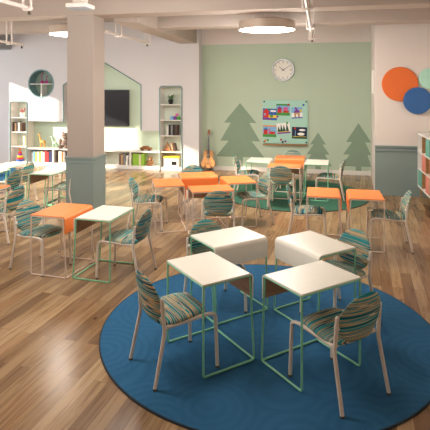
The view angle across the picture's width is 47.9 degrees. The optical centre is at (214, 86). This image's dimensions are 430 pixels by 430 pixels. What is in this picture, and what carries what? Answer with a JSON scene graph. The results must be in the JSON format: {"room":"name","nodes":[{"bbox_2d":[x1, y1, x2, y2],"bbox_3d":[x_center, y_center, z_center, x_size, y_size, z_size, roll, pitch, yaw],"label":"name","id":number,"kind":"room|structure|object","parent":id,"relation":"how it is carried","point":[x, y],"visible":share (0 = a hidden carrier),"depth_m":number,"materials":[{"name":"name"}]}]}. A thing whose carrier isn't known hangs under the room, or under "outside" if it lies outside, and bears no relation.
{"room":"classroom","nodes":[
{"label":"classroom","id":0,"kind":"room"},
{"bbox_2d":[65,0,94,10],"bbox_3d":[-1.969,-1.469,7.076,0.310,0.662,0.310,0,0,12],"label":"ceiling lamp","id":1,"kind":"object","parent":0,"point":[77,5],"visible":1,"depth_m":6.97,"materials":[{"name":"paint"}]},
{"bbox_2d":[66,6,93,10],"bbox_3d":[-1.970,-1.144,7.071,0.300,0.012,0.270,0,0,12],"label":"grille","id":2,"kind":"object","parent":1,"relation":"attached to","point":[77,8],"depth_m":7.02,"materials":[{"name":"white metal"}]},
{"bbox_2d":[0,22,201,170],"bbox_3d":[-4.232,0.225,13.883,7.860,4.050,0.350,0,0,12],"label":"wall","id":3,"kind":"structure","parent":0,"point":[164,62],"depth_m":13.33,"materials":[{"name":"white paint"}]},
{"bbox_2d":[0,34,10,49],"bbox_3d":[-7.019,-1.330,12.966,1.760,0.560,2.580,0,0,12],"label":"ventilation duct","id":4,"kind":"object","parent":3,"relation":"attached to","point":[3,46],"visible":0.55,"depth_m":13.79,"materials":[{"name":"grey metal"}]},
{"bbox_2d":[28,69,53,97],"bbox_3d":[-4.949,-0.095,14.021,0.820,0.820,0.342,0,0,12],"label":"round wall shelf","id":5,"kind":"object","parent":3,"relation":"attached to","point":[39,90],"visible":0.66,"depth_m":14.12,"materials":[{"name":"wood"}]},
{"bbox_2d":[63,62,141,130],"bbox_3d":[-3.160,0.227,13.468,2.361,1.946,0.031,0,0,12],"label":"trim","id":6,"kind":"structure","parent":3,"relation":"attached to","point":[104,62],"depth_m":13.31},
{"bbox_2d":[104,18,113,21],"bbox_3d":[-3.089,-1.900,6.014,13.820,0.200,16.050,0,0,12],"label":"ceiling","id":7,"kind":"structure","parent":0,"point":[105,19],"depth_m":13.00,"materials":[{"name":"paint"}]},
{"bbox_2d":[0,21,23,47],"bbox_3d":[-4.451,-1.330,10.170,0.155,0.940,1.400,0,0,12],"label":"pipe","id":8,"kind":"object","parent":7,"relation":"hanging from","point":[7,42],"visible":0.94,"depth_m":10.36,"materials":[{"name":"metal"}]},
{"bbox_2d":[0,0,32,14],"bbox_3d":[-2.708,-1.405,6.213,0.155,0.790,1.200,0,0,12],"label":"pipe","id":9,"kind":"object","parent":7,"relation":"hanging from","point":[23,6],"visible":1,"depth_m":6.57,"materials":[{"name":"metal"}]},
{"bbox_2d":[0,20,66,34],"bbox_3d":[-5.614,-1.495,10.944,6.400,0.610,0.420,0,0,12],"label":"beam","id":10,"kind":"structure","parent":7,"relation":"attached to","point":[38,26],"depth_m":10.39,"materials":[{"name":"paint"}]},
{"bbox_2d":[49,23,66,36],"bbox_3d":[-2.704,-1.403,9.404,1.000,0.794,1.000,0,0,12],"label":"ceiling lamp","id":11,"kind":"object","parent":7,"relation":"hanging from","point":[60,30],"visible":0.26,"depth_m":8.99,"materials":[{"name":"beige plastic"}]},
{"bbox_2d":[49,32,66,36],"bbox_3d":[-2.704,-1.014,9.404,0.970,0.016,0.970,0,0,12],"label":"diffuser","id":12,"kind":"object","parent":11,"relation":"attached to","point":[61,34],"depth_m":9.28,"materials":[{"name":"beige plastic"}]},
{"bbox_2d":[104,24,149,45],"bbox_3d":[-1.817,-1.375,10.189,0.155,0.850,2.350,0,0,12],"label":"pipe","id":13,"kind":"object","parent":7,"relation":"hanging from","point":[116,34],"visible":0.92,"depth_m":9.89,"materials":[{"name":"metal"}]},
{"bbox_2d":[114,17,196,43],"bbox_3d":[-1.165,-1.480,10.841,0.460,0.640,4.300,0,0,12],"label":"beam","id":14,"kind":"structure","parent":7,"relation":"attached to","point":[148,25],"depth_m":10.12,"materials":[{"name":"paint"}]},
{"bbox_2d":[0,0,429,21],"bbox_3d":[-2.507,-1.525,8.706,13.420,0.550,0.440,0,0,12],"label":"beam","id":15,"kind":"structure","parent":7,"relation":"attached to","point":[42,9],"depth_m":8.12,"materials":[{"name":"paint"}]},
{"bbox_2d":[239,13,294,32],"bbox_3d":[0.922,-1.403,8.620,1.000,0.794,1.000,0,0,12],"label":"ceiling lamp","id":16,"kind":"object","parent":7,"relation":"hanging from","point":[263,24],"visible":0.99,"depth_m":8.25,"materials":[{"name":"beige"}]},
{"bbox_2d":[240,27,293,32],"bbox_3d":[0.922,-1.014,8.620,0.970,0.016,0.970,0,0,12],"label":"diffuser","id":17,"kind":"object","parent":16,"relation":"attached to","point":[242,29],"depth_m":8.48,"materials":[{"name":"beige plastic"}]},
{"bbox_2d":[157,8,429,29],"bbox_3d":[1.516,-1.495,9.402,5.850,0.610,0.420,0,0,12],"label":"beam","id":18,"kind":"structure","parent":7,"relation":"attached to","point":[409,15],"depth_m":9.15,"materials":[{"name":"paint"}]},
{"bbox_2d":[302,0,315,41],"bbox_3d":[1.587,-1.395,8.097,0.155,0.810,5.300,0,0,12],"label":"pipe","id":19,"kind":"object","parent":7,"relation":"hanging from","point":[307,7],"visible":0.98,"depth_m":8.35,"materials":[{"name":"metal"}]},
{"bbox_2d":[34,25,370,170],"bbox_3d":[-1.999,0.225,13.681,12.310,4.050,0.200,0,0,12],"label":"wall","id":20,"kind":"structure","parent":0,"point":[334,78],"depth_m":12.82,"materials":[{"name":"green paint"}]},
{"bbox_2d":[104,90,128,125],"bbox_3d":[-3.288,0.590,13.800,1.800,1.020,0.114,0,0,12],"label":"television","id":21,"kind":"object","parent":20,"relation":"attached to","point":[116,102],"visible":0.42,"depth_m":13.63,"materials":[{"name":"black plastic"}]},
{"bbox_2d":[217,104,263,166],"bbox_3d":[0.672,1.285,12.998,1.320,1.710,0.006,0,0,12],"label":"decal","id":22,"kind":"object","parent":20,"relation":"attached to","point":[239,135],"visible":0.89,"depth_m":12.99},
{"bbox_2d":[272,59,294,80],"bbox_3d":[1.792,-0.450,12.734,0.596,0.596,0.050,0,0,12],"label":"wall clock","id":23,"kind":"object","parent":20,"relation":"attached to","point":[282,69],"visible":1,"depth_m":12.74,"materials":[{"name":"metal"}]},
{"bbox_2d":[263,100,307,145],"bbox_3d":[1.837,0.938,12.697,1.175,1.185,0.097,0,0,12],"label":"board","id":24,"kind":"object","parent":20,"relation":"attached to","point":[295,122],"visible":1,"depth_m":12.69,"materials":[{"name":"green plastic"}]},
{"bbox_2d":[263,125,275,136],"bbox_3d":[1.442,1.168,12.796,0.356,0.308,0.006,1,0,12],"label":"drawing","id":25,"kind":"object","parent":24,"relation":"attached to","point":[268,130],"visible":1,"depth_m":12.79,"materials":[{"name":"paper"}]},
{"bbox_2d":[263,108,276,119],"bbox_3d":[1.452,0.723,12.794,0.388,0.315,0.006,0,0,12],"label":"drawing","id":26,"kind":"object","parent":24,"relation":"attached to","point":[270,114],"visible":1,"depth_m":12.79,"materials":[{"name":"paper"}]},
{"bbox_2d":[276,104,289,115],"bbox_3d":[1.789,0.598,12.721,0.356,0.302,0.006,1,0,12],"label":"drawing","id":27,"kind":"object","parent":24,"relation":"attached to","point":[281,109],"visible":1,"depth_m":12.72,"materials":[{"name":"paper"}]},
{"bbox_2d":[276,122,290,133],"bbox_3d":[1.798,1.083,12.719,0.373,0.315,0.006,0,0,12],"label":"drawing","id":28,"kind":"object","parent":24,"relation":"attached to","point":[282,128],"visible":1,"depth_m":12.72,"materials":[{"name":"paper"}]},
{"bbox_2d":[291,107,302,118],"bbox_3d":[2.141,0.673,12.645,0.296,0.306,0.006,0,0,12],"label":"drawing","id":29,"kind":"object","parent":24,"relation":"attached to","point":[296,113],"visible":1,"depth_m":12.65,"materials":[{"name":"paper"}]},
{"bbox_2d":[292,127,306,138],"bbox_3d":[2.204,1.198,12.632,0.389,0.302,0.006,1,0,12],"label":"drawing","id":30,"kind":"object","parent":24,"relation":"attached to","point":[299,132],"visible":1,"depth_m":12.63,"materials":[{"name":"paper"}]},
{"bbox_2d":[202,166,370,175],"bbox_3d":[1.800,2.195,12.748,4.410,0.110,0.020,0,0,12],"label":"baseboard","id":31,"kind":"structure","parent":20,"relation":"attached to","point":[230,168],"depth_m":12.58,"materials":[{"name":"paint"}]},
{"bbox_2d":[307,133,330,169],"bbox_3d":[2.676,1.660,12.564,0.700,0.960,0.006,0,0,12],"label":"decal","id":32,"kind":"object","parent":20,"relation":"attached to","point":[317,151],"visible":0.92,"depth_m":12.56},
{"bbox_2d":[344,123,370,170],"bbox_3d":[3.609,1.530,12.363,0.730,1.220,0.006,0,0,12],"label":"decal","id":33,"kind":"object","parent":20,"relation":"attached to","point":[358,152],"visible":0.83,"depth_m":12.35},
{"bbox_2d":[0,165,429,429],"bbox_3d":[-3.089,2.325,6.014,13.820,0.150,16.050,0,0,12],"label":"floor","id":34,"kind":"structure","parent":0,"point":[53,375],"depth_m":5.49,"materials":[{"name":"brown wood"}]},
{"bbox_2d":[0,185,10,231],"bbox_3d":[-3.488,1.889,7.282,0.500,0.722,0.631,0,0,12],"label":"school desk","id":35,"kind":"object","parent":34,"relation":"on","point":[1,186],"visible":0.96,"depth_m":7.52,"materials":[{"name":"orange laminate"}]},
{"bbox_2d":[0,169,10,173],"bbox_3d":[-4.118,1.889,8.768,0.500,0.722,0.631,0,0,12],"label":"school desk","id":36,"kind":"object","parent":34,"relation":"on","point":[1,170],"visible":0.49,"depth_m":8.93,"materials":[{"name":"white laminate"}]},
{"bbox_2d":[0,168,21,216],"bbox_3d":[-3.795,1.850,8.698,0.591,0.800,0.512,0,0,12],"label":"chair","id":37,"kind":"object","parent":34,"relation":"on","point":[14,179],"visible":0.84,"depth_m":8.57,"materials":[{"name":"fabric"}]},
{"bbox_2d":[0,168,21,180],"bbox_3d":[-6.333,2.244,12.112,3.000,0.012,3.000,0,0,12],"label":"round rug","id":38,"kind":"object","parent":34,"relation":"on","point":[2,175],"visible":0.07,"depth_m":12.38,"materials":[{"name":"blue carpet"}]},
{"bbox_2d":[0,185,24,244],"bbox_3d":[-3.165,1.850,7.212,0.591,0.800,0.512,0,0,12],"label":"chair","id":39,"kind":"object","parent":34,"relation":"on","point":[17,195],"visible":0.87,"depth_m":7.05,"materials":[{"name":"fabric"}]},
{"bbox_2d":[0,162,26,198],"bbox_3d":[-4.097,1.889,9.480,0.500,0.722,0.631,0,0,12],"label":"school desk","id":40,"kind":"object","parent":34,"relation":"on","point":[7,165],"visible":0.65,"depth_m":9.54,"materials":[{"name":"white laminate"}]},
{"bbox_2d":[0,162,37,200],"bbox_3d":[-3.843,1.850,9.425,0.591,0.800,0.512,0,0,12],"label":"chair","id":41,"kind":"object","parent":34,"relation":"on","point":[29,168],"visible":0.38,"depth_m":9.31,"materials":[{"name":"fabric"}]},
{"bbox_2d":[9,101,33,164],"bbox_3d":[-5.656,1.327,14.178,0.581,1.846,0.372,0,0,12],"label":"bookcase","id":42,"kind":"object","parent":34,"relation":"on","point":[15,138],"visible":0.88,"depth_m":14.20,"materials":[{"name":"white paint"}]},
{"bbox_2d":[16,148,23,161],"bbox_3d":[-5.713,1.982,14.178,0.220,0.375,0.220,0,0,12],"label":"stacking toy","id":43,"kind":"object","parent":42,"relation":"in","point":[19,155],"visible":1,"depth_m":14.12,"materials":[{"name":"paint"}]},
{"bbox_2d":[20,123,25,131],"bbox_3d":[-5.630,1.173,14.179,0.050,0.250,0.204,0,0,12],"label":"book","id":44,"kind":"object","parent":42,"relation":"in","point":[22,125],"visible":1,"depth_m":14.12,"materials":[{"name":"brown paper"}]},
{"bbox_2d":[20,107,25,116],"bbox_3d":[-5.607,0.731,14.153,0.230,0.296,0.278,0,0,-44],"label":"potted plant","id":45,"kind":"object","parent":42,"relation":"on","point":[22,114],"visible":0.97,"depth_m":14.12,"materials":[{"name":"white ceramic"}]},
{"bbox_2d":[9,200,71,276],"bbox_3d":[-2.182,1.850,6.069,0.591,0.800,0.512,0,0,28],"label":"chair","id":46,"kind":"object","parent":34,"relation":"on","point":[22,216],"visible":0.85,"depth_m":6.05,"materials":[{"name":"fabric"}]},
{"bbox_2d":[28,168,65,207],"bbox_3d":[-3.013,1.889,8.816,0.500,0.722,0.631,0,0,12],"label":"school desk","id":47,"kind":"object","parent":34,"relation":"on","point":[34,177],"visible":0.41,"depth_m":8.72,"materials":[{"name":"white laminate"}]},
{"bbox_2d":[44,162,65,204],"bbox_3d":[-2.967,1.889,9.502,0.500,0.722,0.631,0,0,12],"label":"school desk","id":48,"kind":"object","parent":34,"relation":"on","point":[63,164],"visible":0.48,"depth_m":9.30,"materials":[{"name":"white laminate"}]},
{"bbox_2d":[45,179,71,208],"bbox_3d":[-2.690,1.850,8.746,0.591,0.800,0.512,0,0,12],"label":"chair","id":49,"kind":"object","parent":34,"relation":"on","point":[62,186],"visible":0.46,"depth_m":8.57,"materials":[{"name":"fabric"}]},
{"bbox_2d":[30,203,93,278],"bbox_3d":[-1.889,1.889,6.035,0.500,0.722,0.631,0,0,16],"label":"school desk","id":50,"kind":"object","parent":34,"relation":"on","point":[66,212],"visible":0.99,"depth_m":5.86,"materials":[{"name":"orange laminate"}]},
{"bbox_2d":[67,15,103,156],"bbox_3d":[-2.309,0.495,8.674,0.500,3.510,0.460,0,0,12],"label":"column","id":51,"kind":"structure","parent":34,"relation":"on","point":[85,33],"depth_m":8.47,"materials":[{"name":"paint"}]},
{"bbox_2d":[65,154,106,208],"bbox_3d":[-2.309,1.735,8.674,0.552,1.030,0.512,0,0,12],"label":"trim","id":52,"kind":"structure","parent":51,"relation":"attached to","point":[87,175],"depth_m":8.46,"materials":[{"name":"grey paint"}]},
{"bbox_2d":[27,146,158,169],"bbox_3d":[-3.422,2.000,13.701,4.010,0.500,0.357,0,0,12],"label":"bookcase","id":53,"kind":"object","parent":34,"relation":"on","point":[112,158],"visible":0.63,"depth_m":13.56,"materials":[{"name":"white wood"}]},
{"bbox_2d":[37,133,45,147],"bbox_3d":[-5.014,1.541,14.016,0.278,0.418,0.098,0,0,12],"label":"giraffe","id":54,"kind":"object","parent":53,"relation":"on","point":[40,139],"visible":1,"depth_m":13.99},
{"bbox_2d":[44,150,49,161],"bbox_3d":[-4.848,1.998,14.001,0.070,0.320,0.204,0,0,12],"label":"book","id":55,"kind":"object","parent":53,"relation":"in","point":[46,151],"visible":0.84,"depth_m":13.90,"materials":[{"name":"red paper"}]},
{"bbox_2d":[50,135,57,147],"bbox_3d":[-4.638,1.573,13.935,0.237,0.355,0.083,0,0,12],"label":"giraffe","id":56,"kind":"object","parent":53,"relation":"on","point":[53,141],"visible":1,"depth_m":13.92},
{"bbox_2d":[59,151,63,162],"bbox_3d":[-4.401,1.998,13.910,0.090,0.320,0.204,0,0,12],"label":"book","id":57,"kind":"object","parent":53,"relation":"in","point":[60,152],"visible":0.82,"depth_m":13.81,"materials":[{"name":"white paper"}]},
{"bbox_2d":[58,132,66,148],"bbox_3d":[-4.293,1.516,13.836,0.389,0.468,0.319,0,0,12],"label":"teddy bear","id":58,"kind":"object","parent":53,"relation":"on","point":[62,143],"visible":0.78,"depth_m":13.80},
{"bbox_2d":[123,154,127,164],"bbox_3d":[-2.490,2.013,13.501,0.070,0.290,0.204,0,0,12],"label":"book","id":59,"kind":"object","parent":53,"relation":"in","point":[124,155],"visible":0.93,"depth_m":13.40,"materials":[{"name":"white paper"}]},
{"bbox_2d":[133,153,136,164],"bbox_3d":[-2.206,1.998,13.435,0.090,0.320,0.204,0,0,12],"label":"book","id":60,"kind":"object","parent":53,"relation":"in","point":[134,154],"visible":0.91,"depth_m":13.33,"materials":[{"name":"green paper"}]},
{"bbox_2d":[136,153,141,164],"bbox_3d":[-2.113,1.998,13.418,0.090,0.320,0.204,0,0,12],"label":"book","id":61,"kind":"object","parent":53,"relation":"in","point":[137,154],"visible":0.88,"depth_m":13.32,"materials":[{"name":"green paper"}]},
{"bbox_2d":[141,153,146,165],"bbox_3d":[-1.970,1.998,13.378,0.090,0.320,0.204,0,0,12],"label":"book","id":62,"kind":"object","parent":53,"relation":"in","point":[143,155],"visible":0.96,"depth_m":13.31,"materials":[{"name":"green paper"}]},
{"bbox_2d":[140,146,151,150],"bbox_3d":[-1.903,1.690,13.345,0.340,0.120,0.114,0,0,12],"label":"toy car","id":63,"kind":"object","parent":53,"relation":"on","point":[148,148],"visible":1,"depth_m":13.30,"materials":[{"name":"brown wood"}]},
{"bbox_2d":[147,156,153,165],"bbox_3d":[-1.782,2.033,13.288,0.209,0.251,0.171,0,0,12],"label":"teddy bear","id":64,"kind":"object","parent":53,"relation":"on","point":[150,162],"visible":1,"depth_m":13.27},
{"bbox_2d":[72,205,133,282],"bbox_3d":[-1.350,1.889,5.909,0.500,0.722,0.631,0,0,16],"label":"school desk","id":65,"kind":"object","parent":34,"relation":"on","point":[104,213],"visible":0.98,"depth_m":5.79,"materials":[{"name":"white laminate"}]},
{"bbox_2d":[95,209,156,278],"bbox_3d":[-1.061,1.850,5.825,0.591,0.800,0.512,0,0,16],"label":"chair","id":66,"kind":"object","parent":34,"relation":"on","point":[124,237],"visible":0.97,"depth_m":5.68,"materials":[{"name":"fabric"}]},
{"bbox_2d":[126,177,167,231],"bbox_3d":[-1.087,1.850,7.792,0.591,0.800,0.512,0,0,4],"label":"chair","id":67,"kind":"object","parent":34,"relation":"on","point":[134,186],"visible":0.97,"depth_m":7.70,"materials":[{"name":"fabric"}]},
{"bbox_2d":[152,178,186,232],"bbox_3d":[-0.737,1.889,7.782,0.500,0.722,0.631,0,0,-12],"label":"school desk","id":68,"kind":"object","parent":34,"relation":"on","point":[167,182],"visible":0.98,"depth_m":7.66,"materials":[{"name":"orange laminate"}]},
{"bbox_2d":[159,86,181,170],"bbox_3d":[-1.155,1.107,13.205,0.651,2.286,0.372,0,0,12],"label":"bookcase","id":69,"kind":"object","parent":34,"relation":"on","point":[166,110],"visible":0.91,"depth_m":13.34,"materials":[{"name":"white paint"}]},
{"bbox_2d":[163,141,170,150],"bbox_3d":[-1.300,1.615,13.201,0.217,0.268,0.063,0,0,12],"label":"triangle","id":70,"kind":"object","parent":69,"relation":"on","point":[167,147],"visible":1,"depth_m":13.18,"materials":[{"name":"brown wood"}]},
{"bbox_2d":[167,94,174,103],"bbox_3d":[-1.179,0.321,13.195,0.230,0.296,0.278,0,0,-44],"label":"potted plant","id":71,"kind":"object","parent":69,"relation":"on","point":[170,100],"visible":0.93,"depth_m":13.16,"materials":[{"name":"green plant"}]},
{"bbox_2d":[163,155,180,166],"bbox_3d":[-1.171,2.024,13.180,0.420,0.290,0.230,0,0,12],"label":"storage box","id":72,"kind":"object","parent":69,"relation":"on","point":[169,160],"visible":1,"depth_m":13.09,"materials":[{"name":"white plastic"}]},
{"bbox_2d":[175,125,178,134],"bbox_3d":[-1.031,1.168,13.185,0.060,0.280,0.204,0,0,12],"label":"book","id":73,"kind":"object","parent":69,"relation":"on","point":[176,126],"visible":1,"depth_m":13.10,"materials":[{"name":"brown paper"}]},
{"bbox_2d":[179,165,202,215],"bbox_3d":[-0.368,1.850,8.773,0.512,0.800,0.591,0,0,-12],"label":"chair","id":74,"kind":"object","parent":34,"relation":"on","point":[190,168],"visible":0.11,"depth_m":9.01,"materials":[{"name":"fabric"}]},
{"bbox_2d":[178,171,217,220],"bbox_3d":[-0.301,1.889,8.450,0.631,0.722,0.500,0,0,-12],"label":"school desk","id":75,"kind":"object","parent":34,"relation":"on","point":[188,178],"visible":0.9,"depth_m":8.26,"materials":[{"name":"orange laminate"}]},
{"bbox_2d":[187,184,233,233],"bbox_3d":[-0.070,1.889,7.346,0.631,0.722,0.500,0,0,-12],"label":"school desk","id":76,"kind":"object","parent":34,"relation":"on","point":[201,191],"visible":0.68,"depth_m":7.36,"materials":[{"name":"orange laminate"}]},
{"bbox_2d":[201,191,234,226],"bbox_3d":[0.052,1.850,7.054,0.512,0.800,0.591,0,0,2],"label":"chair","id":77,"kind":"object","parent":34,"relation":"on","point":[215,203],"visible":0.93,"depth_m":6.81,"materials":[{"name":"fabric"}]},
{"bbox_2d":[219,175,256,227],"bbox_3d":[0.367,1.889,8.013,0.500,0.722,0.631,0,0,-12],"label":"school desk","id":78,"kind":"object","parent":34,"relation":"on","point":[230,180],"visible":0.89,"depth_m":7.91,"materials":[{"name":"orange laminate"}]},
{"bbox_2d":[231,173,274,226],"bbox_3d":[0.622,1.850,8.066,0.591,0.800,0.512,0,0,-20],"label":"chair","id":79,"kind":"object","parent":34,"relation":"on","point":[263,184],"visible":0.96,"depth_m":8.02,"materials":[{"name":"fabric"}]},
{"bbox_2d":[99,264,429,429],"bbox_3d":[0.487,2.244,4.570,3.080,0.012,3.080,0,0,12],"label":"round rug","id":80,"kind":"object","parent":34,"relation":"on","point":[248,396],"visible":0.77,"depth_m":3.88,"materials":[{"name":"blue carpet"}]},
{"bbox_2d":[129,270,219,391],"bbox_3d":[-0.336,1.837,3.917,0.591,0.800,0.512,0,0,-32],"label":"chair","id":81,"kind":"object","parent":80,"relation":"on","point":[170,311],"visible":0.98,"depth_m":3.78,"materials":[{"name":"fabric"}]},
{"bbox_2d":[167,251,254,377],"bbox_3d":[-0.046,1.876,4.096,0.500,0.722,0.631,0,0,-32],"label":"school desk","id":82,"kind":"object","parent":80,"relation":"on","point":[206,269],"visible":0.93,"depth_m":4.01,"materials":[{"name":"white laminate"}]},
{"bbox_2d":[183,219,247,320],"bbox_3d":[-0.005,1.837,4.983,0.512,0.800,0.591,0,0,-22],"label":"chair","id":83,"kind":"object","parent":80,"relation":"on","point":[206,225],"visible":0.23,"depth_m":5.15,"materials":[{"name":"fabric"}]},
{"bbox_2d":[190,226,268,324],"bbox_3d":[0.145,1.876,4.911,0.631,0.722,0.500,0,0,-32],"label":"school desk","id":84,"kind":"object","parent":80,"relation":"on","point":[239,244],"visible":0.79,"depth_m":4.80,"materials":[{"name":"white laminate"}]},
{"bbox_2d":[261,260,360,391],"bbox_3d":[0.769,1.876,3.905,0.631,0.722,0.500,0,0,-32],"label":"school desk","id":85,"kind":"object","parent":80,"relation":"on","point":[305,280],"visible":0.94,"depth_m":3.87,"materials":[{"name":"white laminate"}]},
{"bbox_2d":[273,230,355,320],"bbox_3d":[0.960,1.876,4.720,0.500,0.722,0.631,0,0,-32],"label":"school desk","id":86,"kind":"object","parent":80,"relation":"on","point":[297,249],"visible":0.73,"depth_m":4.66,"materials":[{"name":"white laminate"}]},
{"bbox_2d":[299,229,372,313],"bbox_3d":[1.205,1.837,4.743,0.591,0.800,0.512,0,0,-32],"label":"chair","id":87,"kind":"object","parent":80,"relation":"on","point":[357,238],"visible":0.53,"depth_m":4.79,"materials":[{"name":"fabric"}]},
{"bbox_2d":[288,291,390,418],"bbox_3d":[0.920,1.837,3.633,0.512,0.800,0.591,0,0,-32],"label":"chair","id":88,"kind":"object","parent":80,"relation":"on","point":[335,327],"visible":0.99,"depth_m":3.44,"materials":[{"name":"fabric"}]},
{"bbox_2d":[230,180,368,211],"bbox_3d":[1.675,2.244,10.207,3.040,0.012,3.040,0,0,12],"label":"round rug","id":89,"kind":"object","parent":34,"relation":"on","point":[330,205],"visible":0.46,"depth_m":9.54,"materials":[{"name":"carpet"}]},
{"bbox_2d":[232,155,261,194],"bbox_3d":[0.684,1.837,10.154,0.591,0.800,0.512,0,0,14],"label":"chair","id":90,"kind":"object","parent":89,"relation":"on","point":[237,163],"visible":0.88,"depth_m":10.04,"materials":[{"name":"fabric"}]},
{"bbox_2d":[246,157,273,197],"bbox_3d":[0.947,1.876,10.088,0.500,0.722,0.631,0,0,14],"label":"school desk","id":91,"kind":"object","parent":89,"relation":"on","point":[251,160],"visible":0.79,"depth_m":9.98,"materials":[{"name":"white laminate"}]},
{"bbox_2d":[267,165,296,207],"bbox_3d":[1.274,1.837,9.151,0.512,0.800,0.591,0,0,14],"label":"chair","id":92,"kind":"object","parent":89,"relation":"on","point":[279,175],"visible":0.88,"depth_m":8.91,"materials":[{"name":"fabric"}]},
{"bbox_2d":[267,163,301,204],"bbox_3d":[1.357,1.876,9.399,0.631,0.722,0.500,0,0,14],"label":"school desk","id":93,"kind":"object","parent":89,"relation":"on","point":[295,168],"visible":0.77,"depth_m":9.46,"materials":[{"name":"orange laminate"}]},
{"bbox_2d":[274,155,305,192],"bbox_3d":[1.635,1.876,10.498,0.631,0.722,0.500,0,0,14],"label":"school desk","id":94,"kind":"object","parent":89,"relation":"on","point":[287,159],"visible":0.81,"depth_m":10.31,"materials":[{"name":"orange laminate"}]},
{"bbox_2d":[279,150,303,189],"bbox_3d":[1.716,1.837,10.819,0.512,0.800,0.591,0,0,14],"label":"chair","id":95,"kind":"object","parent":89,"relation":"on","point":[290,152],"visible":0.17,"depth_m":11.03,"materials":[{"name":"fabric"}]},
{"bbox_2d":[302,159,328,200],"bbox_3d":[2.046,1.876,9.809,0.500,0.722,0.631,0,0,14],"label":"school desk","id":96,"kind":"object","parent":89,"relation":"on","point":[308,161],"visible":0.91,"depth_m":9.59,"materials":[{"name":"white laminate"}]},
{"bbox_2d":[315,159,344,201],"bbox_3d":[2.318,1.837,9.741,0.591,0.800,0.512,0,0,14],"label":"chair","id":97,"kind":"object","parent":89,"relation":"on","point":[332,176],"visible":0.98,"depth_m":9.57,"materials":[{"name":"fabric"}]},
{"bbox_2d":[286,185,326,235],"bbox_3d":[1.338,1.850,7.098,0.591,0.800,0.512,0,0,12],"label":"chair","id":98,"kind":"object","parent":34,"relation":"on","point":[299,210],"visible":0.96,"depth_m":6.95,"materials":[{"name":"fabric"}]},
{"bbox_2d":[306,187,341,235],"bbox_3d":[1.592,1.889,7.043,0.500,0.722,0.631,0,0,12],"label":"school desk","id":99,"kind":"object","parent":34,"relation":"on","point":[312,192],"visible":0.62,"depth_m":6.94,"materials":[{"name":"orange laminate"}]},
{"bbox_2d":[345,189,384,252],"bbox_3d":[2.124,1.889,6.907,0.500,0.722,0.631,0,0,12],"label":"school desk","id":100,"kind":"object","parent":34,"relation":"on","point":[351,194],"visible":0.72,"depth_m":6.82,"materials":[{"name":"orange laminate"}]},
{"bbox_2d":[366,190,413,253],"bbox_3d":[2.457,1.850,6.835,0.591,0.800,0.512,0,0,12],"label":"chair","id":101,"kind":"object","parent":34,"relation":"on","point":[378,214],"visible":0.95,"depth_m":6.71,"materials":[{"name":"fabric"}]},
{"bbox_2d":[418,133,429,197],"bbox_3d":[4.135,1.595,8.810,0.440,1.310,2.150,0,0,12],"label":"bookcase","id":102,"kind":"object","parent":34,"relation":"on","point":[423,138],"visible":1,"depth_m":9.52,"materials":[{"name":"white wood"}]},
{"bbox_3d":[-0.183,2.097,12.875,0.415,0.305,0.425,0,0,12],"label":"guitar stand","id":103,"kind":"object","parent":34,"relation":"on","visible":0},
{"bbox_2d":[201,130,215,167],"bbox_3d":[-0.173,1.655,12.924,0.375,1.023,0.169,0,0,12],"label":"acoustic guitar","id":104,"kind":"object","parent":103,"relation":"on","point":[208,159],"visible":0.98,"depth_m":12.89,"materials":[{"name":"brown wood"}]},
{"bbox_2d":[371,23,429,189],"bbox_3d":[4.332,0.225,11.162,1.490,4.050,2.450,0,0,12],"label":"wall","id":105,"kind":"structure","parent":0,"point":[392,45],"depth_m":10.04,"materials":[{"name":"white paint"}]},
{"bbox_2d":[371,70,373,93],"bbox_3d":[3.522,-0.110,10.800,0.050,0.520,0.180,0,0,12],"label":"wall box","id":106,"kind":"object","parent":105,"relation":"attached to","point":[372,71],"visible":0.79,"depth_m":10.71,"materials":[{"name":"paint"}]},
{"bbox_2d":[382,67,417,100],"bbox_3d":[3.819,-0.060,9.999,0.710,0.710,0.040,0,0,12],"label":"disc","id":107,"kind":"object","parent":105,"relation":"attached to","point":[397,81],"visible":1,"depth_m":9.99,"materials":[{"name":"orange fabric"}]},
{"bbox_2d":[375,145,427,196],"bbox_3d":[3.968,1.732,9.964,1.294,1.035,0.045,0,0,12],"label":"wainscoting","id":108,"kind":"structure","parent":105,"relation":"attached to","point":[396,167],"depth_m":10.01,"materials":[{"name":"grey paint"}]},
{"bbox_2d":[403,87,429,113],"bbox_3d":[4.137,0.280,9.884,0.550,0.550,0.040,0,0,12],"label":"disc","id":109,"kind":"object","parent":105,"relation":"attached to","point":[416,100],"visible":1,"depth_m":9.87,"materials":[{"name":"blue fabric"}]},
{"bbox_2d":[419,68,429,88],"bbox_3d":[4.386,-0.170,9.876,0.430,0.430,0.040,0,0,12],"label":"disc","id":110,"kind":"object","parent":105,"relation":"attached to","point":[424,77],"visible":1,"depth_m":9.88,"materials":[{"name":"green fabric"}]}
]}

